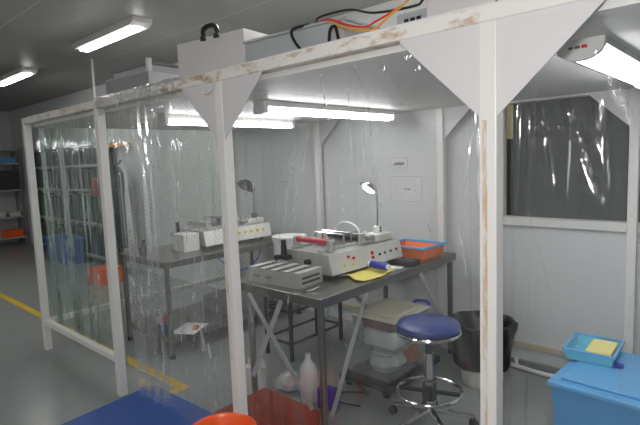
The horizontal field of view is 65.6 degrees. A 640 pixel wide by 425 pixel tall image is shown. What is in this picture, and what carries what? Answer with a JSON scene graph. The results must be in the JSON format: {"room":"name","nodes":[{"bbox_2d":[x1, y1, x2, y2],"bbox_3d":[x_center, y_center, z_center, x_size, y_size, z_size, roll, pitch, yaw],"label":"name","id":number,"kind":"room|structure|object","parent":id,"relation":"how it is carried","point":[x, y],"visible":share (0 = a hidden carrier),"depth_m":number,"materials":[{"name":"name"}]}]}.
{"room":"clean room","nodes":[
{"label":"clean room","id":0,"kind":"room"},
{"bbox_2d":[0,111,19,242],"bbox_3d":[-9.825,-0.359,8.141,0.100,2.920,8.800,3,8,42],"label":"wall","id":1,"kind":"structure","parent":0,"point":[7,198],"depth_m":11.12,"materials":[{"name":"grey paint"}]},
{"bbox_2d":[0,0,391,111],"bbox_3d":[-2.697,-1.641,3.400,17.100,0.100,12.100,3,8,42],"label":"ceiling","id":2,"kind":"structure","parent":0,"point":[40,34],"depth_m":4.80,"materials":[{"name":"white paint"}]},
{"bbox_2d":[0,66,37,85],"bbox_3d":[-4.238,-1.863,6.869,1.360,0.080,0.190,3,8,42],"label":"ceiling light","id":3,"kind":"object","parent":2,"relation":"attached to","point":[18,74],"visible":1,"depth_m":6.61,"materials":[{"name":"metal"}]},
{"bbox_2d":[0,73,31,85],"bbox_3d":[-4.237,-1.833,6.872,1.170,0.018,0.100,3,8,42],"label":"diffuser","id":4,"kind":"object","parent":3,"relation":"attached to","point":[19,76],"depth_m":6.79,"materials":[{"name":"white plastic"}]},
{"bbox_2d":[90,59,95,99],"bbox_3d":[-2.766,-1.523,6.085,0.044,0.700,0.044,3,8,42],"label":"conduit","id":5,"kind":"object","parent":2,"relation":"attached to","point":[92,66],"visible":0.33,"depth_m":6.06,"materials":[{"name":"metal"}]},
{"bbox_2d":[71,16,152,51],"bbox_3d":[-2.086,-1.736,4.914,1.360,0.080,0.190,3,8,42],"label":"ceiling light","id":6,"kind":"object","parent":2,"relation":"attached to","point":[132,25],"visible":1,"depth_m":4.74,"materials":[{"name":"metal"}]},
{"bbox_2d":[80,26,142,51],"bbox_3d":[-2.085,-1.705,4.917,1.170,0.018,0.100,3,8,42],"label":"diffuser","id":7,"kind":"object","parent":6,"relation":"attached to","point":[129,30],"depth_m":4.84,"materials":[{"name":"white plastic"}]},
{"bbox_2d":[0,241,553,424],"bbox_3d":[-2.583,1.360,3.721,17.100,0.100,12.100,3,8,42],"label":"floor","id":8,"kind":"structure","parent":0,"point":[63,383],"depth_m":4.03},
{"bbox_2d":[0,148,28,242],"bbox_3d":[-7.075,-0.297,10.539,0.450,2.080,1.300,3,8,42],"label":"shelf unit","id":9,"kind":"object","parent":8,"relation":"on","point":[17,149],"visible":0.91,"depth_m":10.84,"materials":[{"name":"grey metal"}]},
{"bbox_2d":[0,212,5,217],"bbox_3d":[-6.901,0.052,10.694,0.330,0.100,0.150,3,8,42],"label":"bin","id":10,"kind":"object","parent":9,"relation":"on","point":[2,214],"visible":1,"depth_m":10.61,"materials":[{"name":"plastic"}]},
{"bbox_2d":[0,158,15,162],"bbox_3d":[-6.834,-1.115,10.706,0.310,0.110,0.420,3,8,42],"label":"bin","id":11,"kind":"object","parent":9,"relation":"on","point":[2,160],"visible":0.87,"depth_m":10.64,"materials":[{"name":"plastic"}]},
{"bbox_2d":[0,170,19,189],"bbox_3d":[-6.792,-0.706,10.780,0.310,0.420,0.380,3,8,42],"label":"bin","id":12,"kind":"object","parent":9,"relation":"on","point":[9,179],"visible":1,"depth_m":10.68,"materials":[{"name":"black plastic"}]},
{"bbox_2d":[0,228,23,237],"bbox_3d":[-6.747,0.448,10.889,0.330,0.160,0.360,3,8,42],"label":"bin","id":13,"kind":"object","parent":9,"relation":"on","point":[15,232],"visible":1,"depth_m":10.78,"materials":[{"name":"plastic"}]},
{"bbox_2d":[6,211,20,216],"bbox_3d":[-6.723,0.024,10.889,0.330,0.100,0.200,3,8,42],"label":"bin","id":14,"kind":"object","parent":9,"relation":"on","point":[8,213],"visible":0.97,"depth_m":10.80,"materials":[{"name":"plastic"}]},
{"bbox_2d":[24,145,77,246],"bbox_3d":[-5.206,-0.240,9.624,1.750,2.020,0.220,3,8,42],"label":"shelf unit","id":15,"kind":"object","parent":8,"relation":"on","point":[57,148],"visible":0.38,"depth_m":9.02,"materials":[{"name":"grey metal"}]},
{"bbox_2d":[34,152,49,166],"bbox_3d":[-5.549,-1.044,9.824,0.742,0.280,0.180,3,8,42],"label":"carton","id":16,"kind":"object","parent":15,"relation":"on","point":[38,156],"visible":0.53,"depth_m":9.59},
{"bbox_2d":[35,169,51,187],"bbox_3d":[-5.535,-0.676,9.864,0.742,0.360,0.180,3,8,42],"label":"carton","id":17,"kind":"object","parent":15,"relation":"on","point":[40,173],"visible":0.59,"depth_m":9.63,"materials":[{"name":"grey cardboard"}]},
{"bbox_2d":[38,192,54,215],"bbox_3d":[-5.516,-0.169,9.918,0.742,0.440,0.180,3,8,42],"label":"crate","id":18,"kind":"object","parent":15,"relation":"on","point":[42,197],"visible":0.56,"depth_m":9.69,"materials":[{"name":"plastic"}]},
{"bbox_2d":[40,219,56,242],"bbox_3d":[-5.495,0.377,9.976,0.742,0.440,0.180,3,8,42],"label":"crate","id":19,"kind":"object","parent":15,"relation":"on","point":[45,224],"visible":0.4,"depth_m":9.76,"materials":[{"name":"plastic"}]},
{"bbox_2d":[43,152,64,166],"bbox_3d":[-4.922,-0.992,9.256,0.742,0.252,0.180,3,8,42],"label":"carton","id":20,"kind":"object","parent":15,"relation":"on","point":[50,159],"visible":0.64,"depth_m":9.17,"materials":[{"name":"grey cardboard"}]},
{"bbox_2d":[45,171,66,187],"bbox_3d":[-4.907,-0.621,9.296,0.742,0.324,0.180,3,8,42],"label":"carton","id":21,"kind":"object","parent":15,"relation":"on","point":[52,178],"visible":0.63,"depth_m":9.21,"materials":[{"name":"grey cardboard"}]},
{"bbox_2d":[47,195,69,217],"bbox_3d":[-4.888,-0.110,9.351,0.742,0.396,0.180,3,8,42],"label":"crate","id":22,"kind":"object","parent":15,"relation":"on","point":[55,207],"visible":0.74,"depth_m":9.26,"materials":[{"name":"plastic"}]},
{"bbox_2d":[50,224,70,234],"bbox_3d":[-4.867,0.436,9.409,0.742,0.396,0.180,3,8,42],"label":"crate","id":23,"kind":"object","parent":15,"relation":"on","point":[54,229],"visible":0.36,"depth_m":9.36,"materials":[{"name":"plastic"}]},
{"bbox_2d":[43,233,85,265],"bbox_3d":[-4.412,0.635,8.597,0.980,0.440,0.340,3,8,42],"label":"tub","id":24,"kind":"object","parent":8,"relation":"on","point":[70,257],"visible":1,"depth_m":8.36,"materials":[{"name":"blue plastic"}]},
{"bbox_2d":[60,140,123,259],"bbox_3d":[-3.875,-0.161,8.414,1.650,2.020,0.220,3,8,42],"label":"shelf unit","id":25,"kind":"object","parent":8,"relation":"on","point":[112,141],"visible":0.41,"depth_m":8.53,"materials":[{"name":"grey metal"}]},
{"bbox_2d":[63,148,89,164],"bbox_3d":[-4.198,-0.963,8.597,0.696,0.280,0.180,3,8,42],"label":"carton","id":26,"kind":"object","parent":25,"relation":"on","point":[71,156],"visible":0.81,"depth_m":8.47,"materials":[{"name":"grey cardboard"}]},
{"bbox_2d":[65,167,91,188],"bbox_3d":[-4.184,-0.596,8.636,0.696,0.360,0.180,3,8,42],"label":"carton","id":27,"kind":"object","parent":25,"relation":"on","point":[73,175],"visible":0.86,"depth_m":8.51,"materials":[{"name":"grey cardboard"}]},
{"bbox_2d":[68,194,94,221],"bbox_3d":[-4.165,-0.089,8.691,0.696,0.440,0.180,3,8,42],"label":"crate","id":28,"kind":"object","parent":25,"relation":"on","point":[78,209],"visible":0.76,"depth_m":8.57,"materials":[{"name":"plastic"}]},
{"bbox_2d":[70,224,96,252],"bbox_3d":[-4.144,0.458,8.749,0.696,0.440,0.180,3,8,42],"label":"crate","id":29,"kind":"object","parent":25,"relation":"on","point":[77,230],"visible":0.61,"depth_m":8.54,"materials":[{"name":"plastic"}]},
{"bbox_2d":[84,169,98,188],"bbox_3d":[-3.596,-0.543,8.105,0.696,0.324,0.180,3,8,42],"label":"carton","id":30,"kind":"object","parent":25,"relation":"on","point":[89,174],"visible":0.34,"depth_m":8.16,"materials":[{"name":"grey cardboard"}]},
{"bbox_2d":[87,198,101,223],"bbox_3d":[-3.577,-0.032,8.159,0.696,0.396,0.180,3,8,42],"label":"crate","id":31,"kind":"object","parent":25,"relation":"on","point":[92,203],"visible":0.49,"depth_m":8.17,"materials":[{"name":"plastic"}]},
{"bbox_2d":[83,147,112,164],"bbox_3d":[-3.610,-0.914,8.065,0.696,0.252,0.180,3,8,42],"label":"carton","id":32,"kind":"object","parent":25,"relation":"on","point":[89,155],"visible":0.51,"depth_m":8.01,"materials":[{"name":"grey cardboard"}]},
{"bbox_2d":[90,230,120,256],"bbox_3d":[-3.556,0.514,8.218,0.696,0.396,0.180,3,8,42],"label":"crate","id":33,"kind":"object","parent":25,"relation":"on","point":[96,237],"visible":0.5,"depth_m":8.21,"materials":[{"name":"plastic"}]},
{"bbox_2d":[0,293,189,393],"bbox_3d":[-4.112,1.082,6.373,8.450,0.002,0.150,3,8,42],"label":"tape","id":34,"kind":"object","parent":8,"relation":"on","point":[180,386],"visible":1,"depth_m":4.02,"materials":[{"name":"yellow plastic"}]},
{"bbox_2d":[88,264,122,285],"bbox_3d":[-3.000,0.867,6.966,0.280,0.220,0.360,3,8,42],"label":"box","id":35,"kind":"object","parent":8,"relation":"on","point":[102,279],"visible":0.56,"depth_m":6.83,"materials":[{"name":"plastic"}]},
{"bbox_2d":[108,152,134,273],"bbox_3d":[-3.086,0.011,7.470,0.440,1.820,0.440,3,8,42],"label":"coat stand","id":36,"kind":"object","parent":8,"relation":"on","point":[129,270],"visible":0.36,"depth_m":7.52,"materials":[{"name":"black metal"}]},
{"bbox_2d":[98,163,132,248],"bbox_3d":[-3.097,-0.108,7.461,0.560,1.260,0.416,3,8,42],"label":"jacket","id":37,"kind":"object","parent":36,"relation":"hanging from","point":[121,214],"visible":0.56,"depth_m":7.30,"materials":[{"name":"green fabric"}]},
{"bbox_2d":[90,177,100,196],"bbox_3d":[-3.279,-0.372,7.261,0.281,0.280,0.101,3,8,42],"label":"cloth","id":38,"kind":"object","parent":37,"relation":"hanging from","point":[95,186],"visible":0.92,"depth_m":7.19,"materials":[{"name":"fabric"}]},
{"bbox_2d":[61,386,213,424],"bbox_3d":[-1.230,1.331,2.994,0.781,0.010,1.045,2,8,36],"label":"floor mat","id":39,"kind":"object","parent":8,"relation":"on","point":[150,405],"visible":0.86,"depth_m":3.23,"materials":[{"name":"blue plastic"}]},
{"bbox_2d":[118,233,300,359],"bbox_3d":[-1.006,0.713,4.878,0.800,0.820,1.560,3,8,42],"label":"steel table","id":40,"kind":"object","parent":8,"relation":"on","point":[193,313],"visible":0.59,"depth_m":4.52,"materials":[{"name":"silver metal"}]},
{"bbox_2d":[139,239,146,254],"bbox_3d":[-1.566,0.305,4.399,0.060,0.135,0.060,3,8,42],"label":"spray bottle","id":41,"kind":"object","parent":40,"relation":"on","point":[143,248],"visible":1,"depth_m":4.38,"materials":[{"name":"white plastic"}]},
{"bbox_2d":[158,309,167,334],"bbox_3d":[-1.337,0.924,4.242,0.095,0.221,0.090,3,8,42],"label":"pot","id":42,"kind":"object","parent":40,"relation":"on","point":[165,323],"visible":0.87,"depth_m":4.22,"materials":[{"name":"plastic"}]},
{"bbox_2d":[172,231,199,252],"bbox_3d":[-1.219,0.266,4.525,0.206,0.160,0.167,3,8,42],"label":"carton","id":43,"kind":"object","parent":40,"relation":"on","point":[186,241],"visible":1,"depth_m":4.46,"materials":[{"name":"cardboard"}]},
{"bbox_2d":[174,322,208,334],"bbox_3d":[-1.137,1.013,4.352,0.220,0.003,0.280,-1,6,14],"label":"paper sheet","id":44,"kind":"object","parent":40,"relation":"on","point":[186,328],"visible":0.86,"depth_m":4.34,"materials":[{"name":"white paper"}]},
{"bbox_2d":[192,325,199,329],"bbox_3d":[-1.080,1.001,4.325,0.050,0.022,0.080,-3,6,-3],"label":"pouch","id":45,"kind":"object","parent":44,"relation":"on","point":[195,327],"visible":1,"depth_m":4.29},
{"bbox_2d":[130,298,292,342],"bbox_3d":[-0.997,0.974,4.906,0.740,0.045,1.500,3,8,42],"label":"shelf","id":46,"kind":"object","parent":40,"relation":"attached to","point":[193,313],"depth_m":4.60,"materials":[{"name":"metal"}]},
{"bbox_2d":[171,215,270,248],"bbox_3d":[-0.978,0.140,4.916,0.517,0.309,0.851,4,9,44],"label":"machine","id":47,"kind":"object","parent":40,"relation":"on","point":[210,232],"visible":0.7,"depth_m":4.81,"materials":[{"name":"metal"}]},
{"bbox_2d":[237,180,257,217],"bbox_3d":[-0.745,-0.142,5.069,0.185,0.388,0.198,-5,7,-21],"label":"desk lamp","id":48,"kind":"object","parent":47,"relation":"on","point":[246,185],"visible":1,"depth_m":5.01,"materials":[{"name":"plastic"}]},
{"bbox_2d":[203,288,273,314],"bbox_3d":[-0.819,0.861,5.034,0.400,0.140,0.600,3,8,42],"label":"carton","id":49,"kind":"object","parent":40,"relation":"on","point":[219,298],"visible":0.47,"depth_m":4.86,"materials":[{"name":"grey cardboard"}]},
{"bbox_2d":[218,250,260,269],"bbox_3d":[-0.736,0.443,4.592,0.036,0.190,0.559,3,8,42],"label":"cable","id":50,"kind":"object","parent":40,"relation":"hanging from","point":[260,250],"visible":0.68,"depth_m":4.65,"materials":[{"name":"blue plastic"}]},
{"bbox_2d":[193,412,256,424],"bbox_3d":[-0.435,1.181,2.278,0.331,0.400,0.329,3,8,42],"label":"bucket","id":51,"kind":"object","parent":8,"relation":"on","point":[228,418],"visible":1,"depth_m":2.38,"materials":[{"name":"orange plastic"}]},
{"bbox_2d":[245,358,265,396],"bbox_3d":[-0.439,1.128,3.428,0.147,0.261,0.110,-1,6,8],"label":"plastic bottle","id":52,"kind":"object","parent":8,"relation":"on","point":[261,370],"visible":0.58,"depth_m":3.38,"materials":[{"name":"white plastic"}]},
{"bbox_2d":[248,396,305,424],"bbox_3d":[-0.316,1.242,2.942,0.494,0.130,0.414,3,8,42],"label":"crate","id":53,"kind":"object","parent":8,"relation":"on","point":[286,400],"visible":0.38,"depth_m":3.09,"materials":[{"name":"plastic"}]},
{"bbox_2d":[274,370,299,392],"bbox_3d":[-0.219,1.178,3.503,0.210,0.130,0.211,-1,6,11],"label":"plastic bag","id":54,"kind":"object","parent":8,"relation":"on","point":[284,382],"visible":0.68,"depth_m":3.43,"materials":[{"name":"white plastic"}]},
{"bbox_2d":[263,296,342,361],"bbox_3d":[-0.135,0.846,4.268,0.320,0.620,0.640,3,8,42],"label":"metal stand","id":55,"kind":"object","parent":8,"relation":"on","point":[267,306],"visible":0.37,"depth_m":4.13,"materials":[{"name":"black steel"}]},
{"bbox_2d":[272,233,305,261],"bbox_3d":[-0.246,0.370,4.085,0.282,0.372,0.282,3,8,42],"label":"bucket","id":56,"kind":"object","parent":55,"relation":"on","point":[277,238],"visible":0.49,"depth_m":3.99,"materials":[{"name":"plastic"}]},
{"bbox_2d":[299,352,317,402],"bbox_3d":[-0.076,1.096,3.322,0.120,0.320,0.120,3,8,42],"label":"plastic bottle","id":57,"kind":"object","parent":8,"relation":"on","point":[308,370],"visible":0.83,"depth_m":3.28,"materials":[{"name":"white plastic"}]},
{"bbox_2d":[317,385,339,410],"bbox_3d":[0.054,1.195,3.204,0.130,0.140,0.070,1,7,31],"label":"bin","id":58,"kind":"object","parent":8,"relation":"on","point":[331,390],"visible":0.55,"depth_m":3.17,"materials":[{"name":"plastic"}]},
{"bbox_2d":[21,0,639,424],"bbox_3d":[0.278,0.211,3.287,5.548,2.060,2.197,3,8,42],"label":"frame","id":59,"kind":"object","parent":8,"relation":"on","point":[482,58],"visible":0.97,"depth_m":2.37,"materials":[{"name":"white paint"}]},
{"bbox_2d":[44,134,99,319],"bbox_3d":[-1.901,0.193,3.920,1.297,1.806,0.079,3,8,42],"label":"curtain","id":60,"kind":"object","parent":59,"relation":"hanging from","point":[90,134],"visible":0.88,"depth_m":4.07,"materials":[{"name":"clear plastic"}]},
{"bbox_2d":[105,71,178,96],"bbox_3d":[-1.222,-0.887,3.612,0.550,0.165,0.400,3,8,38],"label":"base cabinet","id":61,"kind":"object","parent":59,"relation":"on","point":[136,81],"visible":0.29,"depth_m":3.40,"materials":[{"name":"grey metal"}]},
{"bbox_2d":[111,58,178,78],"bbox_3d":[-1.500,-1.096,4.471,0.646,0.420,0.496,3,8,38],"label":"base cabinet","id":62,"kind":"object","parent":59,"relation":"on","point":[149,65],"visible":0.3,"depth_m":4.24,"materials":[{"name":"grey metal"}]},
{"bbox_2d":[95,77,234,382],"bbox_3d":[-0.880,0.275,2.942,1.370,2.044,0.171,3,8,42],"label":"curtain","id":63,"kind":"object","parent":59,"relation":"hanging from","point":[175,77],"visible":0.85,"depth_m":3.02,"materials":[{"name":"plastic"}]},
{"bbox_2d":[158,113,206,125],"bbox_3d":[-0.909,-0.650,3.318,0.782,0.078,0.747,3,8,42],"label":"tube light","id":64,"kind":"object","parent":59,"relation":"attached to","point":[175,119],"depth_m":3.64,"materials":[{"name":"white plastic"}]},
{"bbox_2d":[202,70,216,94],"bbox_3d":[-0.535,-0.629,2.410,0.123,0.107,0.010,3,8,42],"label":"wire hook","id":65,"kind":"object","parent":59,"relation":"hanging from","point":[209,91],"visible":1,"depth_m":2.39,"materials":[{"name":"white metal"}]},
{"bbox_2d":[177,22,266,78],"bbox_3d":[-0.457,-0.915,2.957,0.535,0.302,0.566,2,8,36],"label":"filter","id":66,"kind":"object","parent":59,"relation":"on","point":[220,50],"visible":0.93,"depth_m":2.72,"materials":[{"name":"metal"}]},
{"bbox_2d":[233,117,294,128],"bbox_3d":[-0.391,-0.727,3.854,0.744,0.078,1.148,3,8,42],"label":"tube light","id":67,"kind":"object","parent":59,"relation":"attached to","point":[247,121],"depth_m":4.24,"materials":[{"name":"white plastic"}]},
{"bbox_2d":[290,23,308,48],"bbox_3d":[-0.079,-0.784,2.264,0.098,0.158,0.072,3,8,42],"label":"cable","id":68,"kind":"object","parent":59,"relation":"on","point":[302,25],"visible":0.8,"depth_m":2.26,"materials":[{"name":"black plastic"}]},
{"bbox_2d":[242,16,381,61],"bbox_3d":[-0.008,-0.818,2.496,0.636,0.175,0.436,3,8,39],"label":"control box","id":69,"kind":"object","parent":59,"relation":"on","point":[315,33],"visible":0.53,"depth_m":2.30,"materials":[{"name":"grey metal"}]},
{"bbox_2d":[318,6,399,27],"bbox_3d":[0.134,-0.942,2.079,0.138,0.388,1.084,-6,7,-34],"label":"cable","id":70,"kind":"object","parent":69,"relation":"on","point":[387,14],"visible":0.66,"depth_m":2.00,"materials":[{"name":"rubber"}]},
{"bbox_2d":[328,0,408,30],"bbox_3d":[0.230,-0.875,1.916,0.089,0.332,0.713,-7,8,-39],"label":"cable","id":71,"kind":"object","parent":69,"relation":"on","point":[406,1],"visible":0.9,"depth_m":1.94,"materials":[{"name":"orange plastic"}]},
{"bbox_2d":[314,0,423,22],"bbox_3d":[0.173,-0.854,2.046,0.112,0.158,0.974,-7,8,-36],"label":"cable","id":72,"kind":"object","parent":69,"relation":"on","point":[421,1],"visible":0.84,"depth_m":1.97,"materials":[{"name":"black plastic"}]},
{"bbox_2d":[253,100,395,120],"bbox_3d":[0.101,-0.710,3.518,0.110,0.078,1.400,3,8,42],"label":"tube light","id":73,"kind":"object","parent":59,"relation":"attached to","point":[262,106],"visible":1,"depth_m":3.36,"materials":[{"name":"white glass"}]},
{"bbox_2d":[327,24,339,41],"bbox_3d":[0.058,-0.744,2.099,0.074,0.096,0.014,3,8,42],"label":"cable","id":74,"kind":"object","parent":59,"relation":"on","point":[334,26],"visible":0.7,"depth_m":2.09,"materials":[{"name":"black plastic"}]},
{"bbox_2d":[286,91,479,226],"bbox_3d":[0.122,0.363,2.086,1.230,1.906,0.024,3,8,42],"label":"curtain","id":75,"kind":"object","parent":59,"relation":"hanging from","point":[323,91],"visible":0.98,"depth_m":1.64,"materials":[{"name":"clear plastic"}]},
{"bbox_2d":[397,8,425,24],"bbox_3d":[0.382,-0.739,1.972,0.130,0.100,0.082,3,8,42],"label":"box","id":76,"kind":"object","parent":59,"relation":"on","point":[420,13],"visible":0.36,"depth_m":1.94,"materials":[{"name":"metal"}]},
{"bbox_2d":[426,0,493,16],"bbox_3d":[0.764,-0.996,1.790,0.620,0.620,0.458,3,8,41],"label":"filter","id":77,"kind":"object","parent":59,"relation":"on","point":[433,7],"visible":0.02,"depth_m":1.79,"materials":[{"name":"metal"}]},
{"bbox_2d":[557,35,639,88],"bbox_3d":[1.291,-0.610,2.125,0.150,0.070,1.262,3,8,42],"label":"tube light","id":78,"kind":"object","parent":59,"relation":"attached to","point":[601,53],"visible":0.94,"depth_m":1.75,"materials":[{"name":"white plastic"}]},
{"bbox_2d":[578,46,639,86],"bbox_3d":[1.292,-0.602,2.127,0.120,0.042,1.210,3,8,42],"label":"diffuser","id":79,"kind":"object","parent":78,"relation":"attached to","point":[615,61],"depth_m":1.89,"materials":[{"name":"white plastic"}]},
{"bbox_2d":[240,252,455,424],"bbox_3d":[0.264,0.794,3.670,0.790,0.820,1.600,3,8,42],"label":"steel table","id":80,"kind":"object","parent":8,"relation":"on","point":[331,291],"visible":0.59,"depth_m":3.09,"materials":[{"name":"silver metal"}]},
{"bbox_2d":[248,260,322,288],"bbox_3d":[-0.228,0.399,3.232,0.442,0.096,0.232,3,8,38],"label":"rack","id":81,"kind":"object","parent":80,"relation":"on","point":[284,274],"visible":1,"depth_m":3.15,"materials":[{"name":"metal"}]},
{"bbox_2d":[274,221,402,277],"bbox_3d":[0.135,0.239,3.595,0.518,0.309,0.851,4,9,44],"label":"machine","id":82,"kind":"object","parent":80,"relation":"on","point":[345,252],"visible":0.98,"depth_m":3.45,"materials":[{"name":"metal"}]},
{"bbox_2d":[359,181,381,232],"bbox_3d":[0.371,-0.041,3.725,0.153,0.388,0.134,0,7,22],"label":"desk lamp","id":83,"kind":"object","parent":82,"relation":"on","point":[368,186],"visible":1,"depth_m":3.70,"materials":[{"name":"white metal"}]},
{"bbox_2d":[340,266,395,280],"bbox_3d":[0.336,0.402,3.351,0.250,0.019,0.460,3,8,42],"label":"cloth","id":84,"kind":"object","parent":80,"relation":"on","point":[368,273],"visible":0.84,"depth_m":3.28,"materials":[{"name":"yellow fabric"}]},
{"bbox_2d":[367,260,390,270],"bbox_3d":[0.398,0.358,3.371,0.052,0.052,0.190,-7,8,-39],"label":"tape roll","id":85,"kind":"object","parent":84,"relation":"on","point":[373,264],"visible":1,"depth_m":3.34,"materials":[{"name":"blue plastic"}]},
{"bbox_2d":[391,265,402,271],"bbox_3d":[0.474,0.390,3.495,0.160,0.004,0.160,3,8,42],"label":"paper sheet","id":86,"kind":"object","parent":80,"relation":"on","point":[396,267],"visible":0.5,"depth_m":3.49,"materials":[{"name":"white paper"}]},
{"bbox_2d":[396,257,419,265],"bbox_3d":[0.641,0.355,3.616,0.140,0.034,0.110,3,8,42],"label":"pouch","id":87,"kind":"object","parent":80,"relation":"on","point":[404,260],"visible":1,"depth_m":3.59,"materials":[{"name":"grey plastic"}]},
{"bbox_2d":[399,238,446,259],"bbox_3d":[0.742,0.288,3.917,0.390,0.097,0.330,3,8,42],"label":"basket","id":88,"kind":"object","parent":80,"relation":"on","point":[411,248],"visible":0.76,"depth_m":3.81,"materials":[{"name":"orange plastic"}]},
{"bbox_2d":[339,369,368,406],"bbox_3d":[0.210,1.144,3.297,0.232,0.198,0.192,3,8,42],"label":"hose","id":89,"kind":"object","parent":8,"relation":"on","point":[348,380],"visible":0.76,"depth_m":3.25,"materials":[{"name":"black plastic"}]},
{"bbox_2d":[340,350,439,398],"bbox_3d":[0.522,1.154,3.627,0.400,0.095,0.700,3,8,42],"label":"dolly","id":90,"kind":"object","parent":8,"relation":"on","point":[416,368],"visible":0.55,"depth_m":3.47,"materials":[{"name":"black plastic"}]},
{"bbox_3d":[0.496,1.007,3.589,0.390,0.205,0.540,3,8,42],"label":"storage box","id":91,"kind":"object","parent":90,"relation":"on","visible":0},
{"bbox_2d":[364,327,410,350],"bbox_3d":[0.502,0.848,3.500,0.255,0.116,0.330,3,8,42],"label":"cloth","id":92,"kind":"object","parent":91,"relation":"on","point":[382,339],"visible":0.5,"depth_m":3.36,"materials":[{"name":"fabric"}]},
{"bbox_2d":[362,318,396,332],"bbox_3d":[0.498,0.750,3.511,0.265,0.075,0.340,3,8,42],"label":"cloth","id":93,"kind":"object","parent":92,"relation":"on","point":[378,325],"visible":0.33,"depth_m":3.37,"materials":[{"name":"fabric"}]},
{"bbox_2d":[370,347,406,372],"bbox_3d":[0.473,1.036,3.555,0.265,0.145,0.260,3,8,42],"label":"cloth bundle","id":94,"kind":"object","parent":91,"relation":"in","point":[382,360],"visible":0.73,"depth_m":3.47,"materials":[{"name":"fabric"}]},
{"bbox_2d":[350,298,430,324],"bbox_3d":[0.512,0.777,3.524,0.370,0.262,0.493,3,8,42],"label":"lid","id":95,"kind":"object","parent":91,"relation":"on","point":[387,310],"visible":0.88,"depth_m":3.45,"materials":[{"name":"white plastic"}]},
{"bbox_2d":[398,344,418,362],"bbox_3d":[0.599,1.033,3.711,0.270,0.108,0.110,3,8,42],"label":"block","id":96,"kind":"object","parent":91,"relation":"in","point":[411,352],"visible":0.46,"depth_m":3.62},
{"bbox_2d":[388,313,478,424],"bbox_3d":[0.646,0.943,2.926,0.544,0.654,0.519,0,7,22],"label":"stool","id":97,"kind":"object","parent":8,"relation":"on","point":[428,329],"visible":1,"depth_m":2.87,"materials":[{"name":"blue leather"}]},
{"bbox_2d":[450,310,517,388],"bbox_3d":[1.143,0.968,3.490,0.459,0.448,0.462,-4,6,-17],"label":"waste bin","id":98,"kind":"object","parent":8,"relation":"on","point":[466,355],"visible":0.54,"depth_m":3.37,"materials":[{"name":"black plastic"}]},
{"bbox_2d":[507,139,512,215],"bbox_3d":[2.042,0.053,5.638,0.650,1.740,0.400,3,8,42],"label":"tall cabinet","id":99,"kind":"object","parent":8,"relation":"on","point":[509,141],"visible":0.02,"depth_m":5.31,"materials":[{"name":"black metal"}]},
{"bbox_2d":[511,357,560,377],"bbox_3d":[1.628,1.115,3.559,0.676,0.104,0.125,3,8,42],"label":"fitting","id":100,"kind":"object","parent":8,"relation":"on","point":[540,369],"visible":0.4,"depth_m":3.63,"materials":[{"name":"white metal"}]},
{"bbox_2d":[547,351,639,424],"bbox_3d":[1.700,1.060,2.654,0.680,0.400,0.718,-8,9,-44],"label":"storage bin","id":101,"kind":"object","parent":8,"relation":"on","point":[583,393],"visible":0.76,"depth_m":2.57,"materials":[{"name":"blue plastic"}]},
{"bbox_2d":[561,332,625,366],"bbox_3d":[1.605,0.802,2.912,0.270,0.063,0.320,3,8,40],"label":"tray","id":102,"kind":"object","parent":101,"relation":"on","point":[575,347],"visible":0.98,"depth_m":2.87,"materials":[{"name":"teal plastic"}]},
{"bbox_2d":[585,339,617,356],"bbox_3d":[1.636,0.801,2.883,0.137,0.055,0.224,3,8,42],"label":"paper pad","id":103,"kind":"object","parent":102,"relation":"in","point":[597,346],"visible":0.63,"depth_m":2.86,"materials":[{"name":"yellow paper"}]},
{"bbox_2d":[614,362,623,368],"bbox_3d":[1.641,0.840,2.728,0.045,0.024,0.030,3,8,42],"label":"clip","id":104,"kind":"object","parent":101,"relation":"on","point":[616,364],"visible":1,"depth_m":2.72,"materials":[{"name":"blue plastic"}]},
{"bbox_2d":[9,0,639,367],"bbox_3d":[-0.690,-0.442,5.686,16.700,2.920,0.100,3,8,42],"label":"wall","id":105,"kind":"structure","parent":0,"point":[558,283],"depth_m":4.55,"materials":[{"name":"white paint"}]},
{"bbox_2d":[110,143,130,147],"bbox_3d":[-3.074,-1.034,7.638,0.500,0.050,0.100,3,8,42],"label":"wall shelf","id":106,"kind":"object","parent":105,"relation":"attached to","point":[118,144],"visible":1,"depth_m":7.55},
{"bbox_2d":[389,157,407,168],"bbox_3d":[0.689,-0.434,4.351,0.195,0.105,0.004,3,8,42],"label":"wall sign","id":107,"kind":"object","parent":105,"relation":"attached to","point":[394,162],"visible":1,"depth_m":4.35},
{"bbox_2d":[390,176,422,202],"bbox_3d":[0.747,-0.205,4.329,0.330,0.230,0.004,3,8,42],"label":"wall sign","id":108,"kind":"object","parent":105,"relation":"attached to","point":[402,188],"visible":1,"depth_m":4.32,"materials":[{"name":"white paper"}]},
{"bbox_2d":[334,303,565,356],"bbox_3d":[2.313,1.046,3.061,8.600,0.035,0.019,3,8,42],"label":"trim","id":109,"kind":"structure","parent":105,"relation":"attached to","point":[516,343],"depth_m":3.71,"materials":[{"name":"plastic"}]},
{"bbox_2d":[503,93,639,232],"bbox_3d":[1.754,-0.361,3.432,1.070,0.945,0.115,3,8,42],"label":"window","id":110,"kind":"structure","parent":105,"relation":"in","point":[582,224],"depth_m":3.53,"materials":[{"name":"white metal"}]},
{"bbox_2d":[513,96,639,221],"bbox_3d":[1.799,-0.367,3.447,0.920,0.980,0.008,3,8,42],"label":"roller blind","id":111,"kind":"object","parent":110,"relation":"attached to","point":[547,183],"visible":0.68,"depth_m":3.49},
{"bbox_2d":[507,104,512,138],"bbox_3d":[4.173,-0.585,5.299,9.000,2.920,0.100,3,8,42],"label":"wall","id":112,"kind":"structure","parent":0,"point":[509,107],"depth_m":6.64,"materials":[{"name":"yellow paint"}]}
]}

